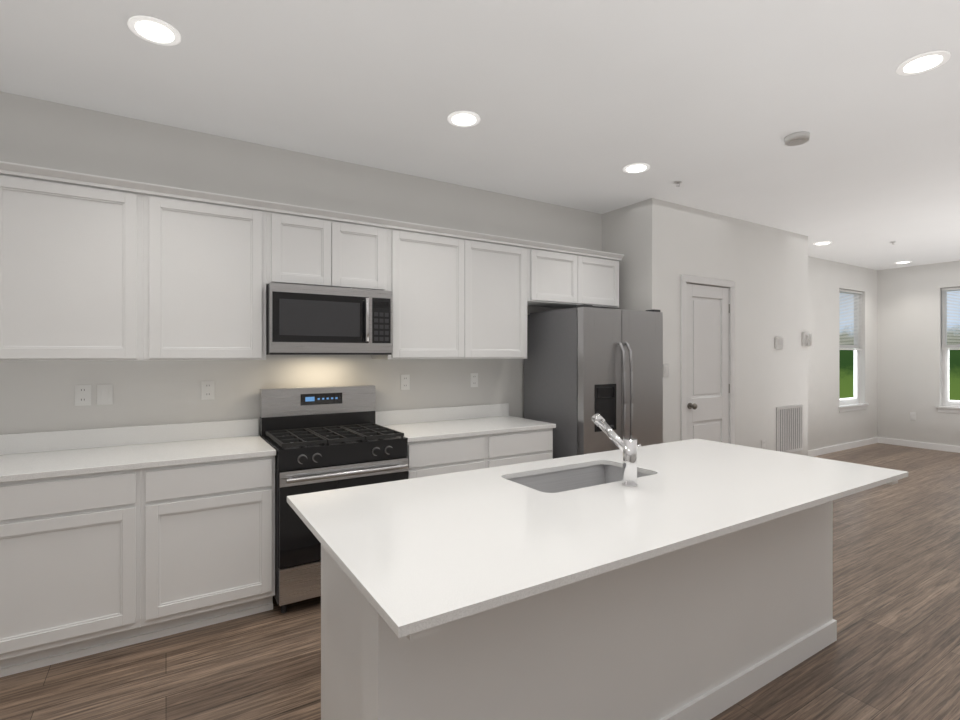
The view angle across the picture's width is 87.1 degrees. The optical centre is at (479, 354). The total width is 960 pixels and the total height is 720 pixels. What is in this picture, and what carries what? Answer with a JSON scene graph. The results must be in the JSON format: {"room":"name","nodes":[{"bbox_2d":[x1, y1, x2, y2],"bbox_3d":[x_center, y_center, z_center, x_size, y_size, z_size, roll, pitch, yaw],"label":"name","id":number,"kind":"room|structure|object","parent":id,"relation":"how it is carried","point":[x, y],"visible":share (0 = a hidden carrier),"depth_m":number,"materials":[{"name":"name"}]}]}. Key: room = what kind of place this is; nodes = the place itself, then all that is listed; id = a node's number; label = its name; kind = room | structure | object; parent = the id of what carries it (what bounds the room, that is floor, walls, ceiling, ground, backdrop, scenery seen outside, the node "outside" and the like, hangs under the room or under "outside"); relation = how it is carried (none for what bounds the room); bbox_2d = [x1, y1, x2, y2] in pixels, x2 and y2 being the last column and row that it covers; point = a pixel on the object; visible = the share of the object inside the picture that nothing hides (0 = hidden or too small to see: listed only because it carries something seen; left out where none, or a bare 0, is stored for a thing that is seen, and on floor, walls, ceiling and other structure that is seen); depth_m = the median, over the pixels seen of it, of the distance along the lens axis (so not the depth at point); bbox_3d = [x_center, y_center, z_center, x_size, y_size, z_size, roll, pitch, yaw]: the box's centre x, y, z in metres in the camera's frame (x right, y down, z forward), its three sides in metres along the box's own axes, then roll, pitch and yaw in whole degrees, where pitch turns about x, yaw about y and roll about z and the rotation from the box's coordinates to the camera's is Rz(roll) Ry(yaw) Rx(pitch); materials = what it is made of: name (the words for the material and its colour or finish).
{"room":"kitchen","nodes":[
{"label":"kitchen","id":0,"kind":"room"},
{"bbox_2d":[0,91,877,450],"bbox_3d":[1.387,0.025,5.155,12.200,2.810,0.150,0,0,-32],"label":"wall","id":1,"kind":"structure","parent":0,"point":[36,395],"depth_m":3.39,"materials":[{"name":"paint"}]},
{"bbox_2d":[0,161,143,360],"bbox_3d":[-2.158,-0.441,2.661,0.644,0.942,0.339,0,0,-32],"label":"upper cabinet","id":2,"kind":"object","parent":1,"relation":"attached to","point":[96,268],"depth_m":2.53,"materials":[{"name":"paint"}]},
{"bbox_2d":[75,385,90,405],"bbox_3d":[-2.216,0.226,2.820,0.072,0.115,0.006,0,0,-32],"label":"outlet","id":3,"kind":"object","parent":1,"relation":"attached to","point":[83,394],"depth_m":2.82,"materials":[{"name":"white plastic"}]},
{"bbox_2d":[97,384,112,404],"bbox_3d":[-2.132,0.226,2.870,0.072,0.115,0.010,0,0,-32],"label":"switch plate","id":4,"kind":"object","parent":1,"relation":"attached to","point":[104,391],"depth_m":2.87,"materials":[{"name":"white plastic"}]},
{"bbox_2d":[144,183,267,360],"bbox_3d":[-1.623,-0.441,2.993,0.616,0.942,0.339,0,0,-32],"label":"upper cabinet","id":5,"kind":"object","parent":1,"relation":"attached to","point":[206,253],"depth_m":2.85,"materials":[{"name":"paint"}]},
{"bbox_2d":[201,381,214,399],"bbox_3d":[-1.693,0.220,3.145,0.072,0.115,0.006,0,0,-32],"label":"outlet","id":6,"kind":"object","parent":1,"relation":"attached to","point":[207,387],"depth_m":3.14,"materials":[{"name":"white plastic"}]},
{"bbox_2d":[268,201,343,287],"bbox_3d":[-1.175,-0.670,3.272,0.439,0.484,0.339,0,0,-32],"label":"upper cabinet","id":7,"kind":"object","parent":1,"relation":"attached to","point":[306,244],"depth_m":3.14,"materials":[{"name":"paint"}]},
{"bbox_2d":[266,283,391,354],"bbox_3d":[-1.000,-0.212,3.306,0.758,0.421,0.465,0,0,-32],"label":"microwave","id":8,"kind":"object","parent":7,"relation":"attached to","point":[310,320],"visible":0.98,"depth_m":3.12,"materials":[{"name":"grey metal"}]},
{"bbox_2d":[344,213,391,290],"bbox_3d":[-0.894,-0.670,3.447,0.439,0.484,0.339,0,0,-32],"label":"upper cabinet","id":9,"kind":"object","parent":1,"relation":"attached to","point":[367,239],"depth_m":3.35,"materials":[{"name":"paint"}]},
{"bbox_2d":[401,375,409,389],"bbox_3d":[-0.569,0.207,3.844,0.072,0.115,0.006,0,0,-32],"label":"outlet","id":10,"kind":"object","parent":1,"relation":"attached to","point":[405,379],"depth_m":3.84,"materials":[{"name":"white plastic"}]},
{"bbox_2d":[372,220,471,358],"bbox_3d":[-0.432,-0.441,3.734,0.649,0.942,0.339,0,0,-32],"label":"upper cabinet","id":11,"kind":"object","parent":1,"relation":"attached to","point":[432,265],"depth_m":3.60,"materials":[{"name":"paint"}]},
{"bbox_2d":[470,373,477,386],"bbox_3d":[-0.047,0.207,4.168,0.072,0.115,0.006,0,0,-32],"label":"outlet","id":12,"kind":"object","parent":1,"relation":"attached to","point":[473,376],"depth_m":4.16,"materials":[{"name":"white plastic"}]},
{"bbox_2d":[472,232,531,358],"bbox_3d":[0.028,-0.441,4.020,0.649,0.942,0.339,0,0,-32],"label":"upper cabinet","id":13,"kind":"object","parent":1,"relation":"attached to","point":[501,266],"depth_m":3.91,"materials":[{"name":"paint"}]},
{"bbox_2d":[532,241,583,308],"bbox_3d":[0.549,-0.672,4.344,0.578,0.480,0.339,0,0,-32],"label":"upper cabinet","id":14,"kind":"object","parent":1,"relation":"attached to","point":[557,270],"depth_m":4.22,"materials":[{"name":"paint"}]},
{"bbox_2d":[584,249,623,308],"bbox_3d":[0.949,-0.672,4.592,0.580,0.480,0.339,0,0,-32],"label":"upper cabinet","id":15,"kind":"object","parent":1,"relation":"attached to","point":[601,269],"depth_m":4.48,"materials":[{"name":"paint"}]},
{"bbox_2d":[808,437,878,456],"bbox_3d":[4.985,1.383,7.293,3.503,0.095,0.016,0,0,-32],"label":"baseboard","id":16,"kind":"structure","parent":1,"relation":"attached to","point":[865,442],"depth_m":7.56,"materials":[{"name":"paint"}]},
{"bbox_2d":[838,292,868,411],"bbox_3d":[5.705,-0.073,7.812,0.940,1.857,0.175,0,0,-32],"label":"window","id":17,"kind":"structure","parent":1,"relation":"in","point":[849,402],"depth_m":7.96,"materials":[{"name":"paint"}]},
{"bbox_2d":[839,289,862,349],"bbox_3d":[5.705,-0.537,7.812,0.836,0.920,0.045,0,0,-32],"label":"blind","id":18,"kind":"object","parent":17,"relation":"attached to","point":[846,292],"visible":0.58,"depth_m":7.82,"materials":[{"name":"white plastic"}]},
{"bbox_2d":[0,443,959,719],"bbox_3d":[3.211,1.480,2.079,12.350,0.100,7.300,0,0,-32],"label":"floor","id":19,"kind":"structure","parent":0,"point":[892,653],"depth_m":2.40,"materials":[{"name":"brown wood"}]},
{"bbox_2d":[0,469,143,676],"bbox_3d":[-2.068,0.990,2.546,0.614,0.880,0.628,0,0,-32],"label":"base cabinet","id":20,"kind":"object","parent":19,"relation":"on","point":[94,563],"depth_m":2.31,"materials":[{"name":"paint"}]},
{"bbox_2d":[0,419,275,482],"bbox_3d":[-2.327,0.482,2.381,2.462,0.135,0.635,0,0,-32],"label":"countertop","id":21,"kind":"structure","parent":20,"relation":"on","point":[36,455],"depth_m":2.72,"materials":[{"name":"stone"}]},
{"bbox_2d":[144,456,274,641],"bbox_3d":[-1.546,0.990,2.871,0.617,0.880,0.628,0,0,-32],"label":"base cabinet","id":22,"kind":"object","parent":19,"relation":"on","point":[209,527],"depth_m":2.61,"materials":[{"name":"paint"}]},
{"bbox_2d":[260,385,407,612],"bbox_3d":[-0.920,0.825,3.177,0.758,1.210,0.713,0,0,-32],"label":"range","id":23,"kind":"object","parent":19,"relation":"on","point":[317,439],"visible":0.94,"depth_m":2.96,"materials":[{"name":"grey metal"}]},
{"bbox_2d":[407,428,552,478],"bbox_3d":[-0.117,0.990,3.759,1.209,0.880,0.628,0,0,-32],"label":"base cabinet","id":24,"kind":"object","parent":19,"relation":"on","point":[441,456],"visible":0.23,"depth_m":3.45,"materials":[{"name":"paint"}]},
{"bbox_2d":[375,403,555,441],"bbox_3d":[-0.111,0.482,3.758,1.220,0.135,0.635,0,0,-32],"label":"countertop","id":25,"kind":"structure","parent":24,"relation":"on","point":[422,424],"depth_m":3.80,"materials":[{"name":"stone"}]},
{"bbox_2d":[524,304,662,458],"bbox_3d":[0.982,0.520,4.296,0.905,1.800,0.820,0,0,-32],"label":"refrigerator","id":26,"kind":"object","parent":19,"relation":"on","point":[583,364],"visible":0.69,"depth_m":3.99,"materials":[{"name":"silver metal"}]},
{"bbox_2d":[298,483,895,719],"bbox_3d":[0.622,0.991,2.107,2.430,0.878,1.013,0,0,-32],"label":"kitchen island","id":27,"kind":"object","parent":19,"relation":"on","point":[691,579],"depth_m":1.77,"materials":[{"name":"paint"}]},
{"bbox_2d":[287,439,907,638],"bbox_3d":[0.610,0.541,2.095,2.477,0.022,1.075,0,0,-32],"label":"island countertop","id":28,"kind":"structure","parent":27,"relation":"on","point":[427,553],"depth_m":1.65,"materials":[{"name":"white stone"}]},
{"bbox_2d":[507,464,648,492],"bbox_3d":[0.447,0.698,2.245,0.684,0.290,0.374,0,0,-32],"label":"sink","id":29,"kind":"object","parent":28,"relation":"in","point":[569,479],"visible":0.04,"depth_m":2.46,"materials":[{"name":"metal"}]},
{"bbox_2d":[592,413,640,487],"bbox_3d":[0.571,0.393,2.130,0.092,0.275,0.246,0,0,-32],"label":"faucet","id":30,"kind":"object","parent":28,"relation":"on","point":[627,447],"visible":1,"depth_m":2.03,"materials":[{"name":"silver metal"}]},
{"bbox_2d":[0,0,959,269],"bbox_3d":[3.211,-1.430,2.079,12.350,0.100,7.300,0,0,-32],"label":"ceiling","id":31,"kind":"structure","parent":0,"point":[582,104],"depth_m":2.65,"materials":[{"name":"paint"}]},
{"bbox_2d":[128,16,180,45],"bbox_3d":[-1.380,-1.373,2.144,0.190,0.009,0.190,0,0,-32],"label":"recessed light","id":32,"kind":"object","parent":31,"relation":"in","point":[154,30],"visible":1,"depth_m":2.13,"materials":[{"name":"white plastic"}]},
{"bbox_2d":[448,111,479,126],"bbox_3d":[-0.094,-1.373,2.944,0.190,0.009,0.190,0,0,-32],"label":"recessed light","id":33,"kind":"object","parent":31,"relation":"in","point":[463,118],"visible":1,"depth_m":2.93,"materials":[{"name":"white plastic"}]},
{"bbox_2d":[623,163,649,172],"bbox_3d":[1.150,-1.373,3.718,0.190,0.009,0.190,0,0,-32],"label":"recessed light","id":34,"kind":"object","parent":31,"relation":"in","point":[636,168],"visible":0.96,"depth_m":3.71,"materials":[{"name":"white plastic"}]},
{"bbox_2d":[784,132,809,145],"bbox_3d":[1.999,-1.358,3.186,0.140,0.040,0.140,0,0,-32],"label":"smoke detector","id":35,"kind":"object","parent":31,"relation":"attached to","point":[797,138],"visible":1,"depth_m":3.15,"materials":[{"name":"white plastic"}]},
{"bbox_2d":[814,241,831,244],"bbox_3d":[4.215,-1.373,6.212,0.190,0.009,0.190,0,0,-32],"label":"recessed light","id":36,"kind":"object","parent":31,"relation":"in","point":[823,243],"visible":0.98,"depth_m":6.20,"materials":[{"name":"white plastic"}]},
{"bbox_2d":[895,261,910,263],"bbox_3d":[6.279,-1.373,7.495,0.190,0.009,0.190,0,0,-32],"label":"recessed light","id":37,"kind":"object","parent":31,"relation":"in","point":[901,262],"visible":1,"depth_m":7.47,"materials":[{"name":"white plastic"}]},
{"bbox_2d":[897,51,949,74],"bbox_3d":[2.087,-1.373,2.381,0.190,0.009,0.190,0,0,-32],"label":"recessed light","id":38,"kind":"object","parent":31,"relation":"in","point":[922,63],"visible":0.96,"depth_m":2.37,"materials":[{"name":"white plastic"}]},
{"bbox_2d":[602,198,807,455],"bbox_3d":[2.502,0.025,5.406,2.707,2.810,0.600,0,0,-32],"label":"wall","id":39,"kind":"structure","parent":0,"point":[661,246],"depth_m":5.13,"materials":[{"name":"paint"}]},
{"bbox_2d":[664,364,668,376],"bbox_3d":[1.675,0.140,4.530,0.072,0.115,0.010,0,0,-32],"label":"switch plate","id":40,"kind":"object","parent":39,"relation":"attached to","point":[666,374],"depth_m":4.53,"materials":[{"name":"white plastic"}]},
{"bbox_2d":[680,275,734,443],"bbox_3d":[2.171,0.346,4.902,0.833,2.168,0.127,0,0,-32],"label":"door frame","id":41,"kind":"structure","parent":39,"relation":"attached to","point":[685,279],"depth_m":4.82,"materials":[{"name":"paint"}]},
{"bbox_2d":[686,283,729,442],"bbox_3d":[2.209,0.378,4.851,0.705,2.089,0.112,0,0,-32],"label":"pantry door","id":42,"kind":"structure","parent":39,"relation":"in","point":[707,362],"depth_m":4.88,"materials":[{"name":"paint"}]},
{"bbox_2d":[761,440,765,448],"bbox_3d":[3.012,0.960,5.364,0.072,0.115,0.007,0,0,-32],"label":"outlet","id":43,"kind":"object","parent":39,"relation":"attached to","point":[763,442],"depth_m":5.36,"materials":[{"name":"white plastic"}]},
{"bbox_2d":[775,337,782,348],"bbox_3d":[3.267,-0.130,5.513,0.140,0.130,0.022,0,0,-32],"label":"thermostat","id":44,"kind":"object","parent":39,"relation":"attached to","point":[778,342],"visible":1,"depth_m":5.49,"materials":[{"name":"white plastic"}]},
{"bbox_2d":[776,405,802,452],"bbox_3d":[3.463,0.830,5.642,0.550,0.520,0.010,0,0,-32],"label":"air vent","id":45,"kind":"object","parent":39,"relation":"in","point":[789,429],"visible":0.94,"depth_m":5.63,"materials":[{"name":"metal"}]},
{"bbox_2d":[802,332,811,345],"bbox_3d":[3.756,-0.180,5.786,0.110,0.160,0.076,0,0,-32],"label":"intercom","id":46,"kind":"object","parent":39,"relation":"attached to","point":[806,338],"visible":1,"depth_m":5.77,"materials":[{"name":"white plastic"}]},
{"bbox_2d":[878,261,959,445],"bbox_3d":[8.392,0.025,5.300,0.150,2.810,7.000,0,0,-32],"label":"wall","id":47,"kind":"structure","parent":0,"point":[909,339],"depth_m":7.84,"materials":[{"name":"paint"}]},
{"bbox_2d":[910,412,915,419],"bbox_3d":[6.721,0.948,7.836,0.006,0.115,0.072,0,0,-32],"label":"outlet","id":48,"kind":"object","parent":47,"relation":"attached to","point":[912,415],"visible":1,"depth_m":7.84,"materials":[{"name":"white plastic"}]},
{"bbox_2d":[879,437,959,452],"bbox_3d":[8.322,1.383,5.257,0.013,0.095,7.000,0,0,-32],"label":"baseboard","id":49,"kind":"structure","parent":47,"relation":"attached to","point":[933,446],"depth_m":7.75,"materials":[{"name":"paint"}]},
{"bbox_2d":[935,290,959,413],"bbox_3d":[7.164,-0.073,7.233,0.175,1.857,0.940,0,0,-32],"label":"window","id":50,"kind":"structure","parent":47,"relation":"in","point":[947,404],"depth_m":7.56,"materials":[{"name":"paint"}]},
{"bbox_2d":[942,287,959,349],"bbox_3d":[7.164,-0.537,7.233,0.045,0.920,0.836,0,0,-32],"label":"blind","id":51,"kind":"object","parent":50,"relation":"attached to","point":[950,347],"visible":0.92,"depth_m":7.49,"materials":[{"name":"white plastic"}]},
{"label":"outside","id":52,"kind":"structure","parent":0,"visible":0},
{"bbox_2d":[839,290,959,400],"bbox_3d":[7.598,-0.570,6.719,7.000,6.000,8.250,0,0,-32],"label":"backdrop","id":53,"kind":"structure","parent":52,"point":[851,371],"depth_m":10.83,"materials":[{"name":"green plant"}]}
]}

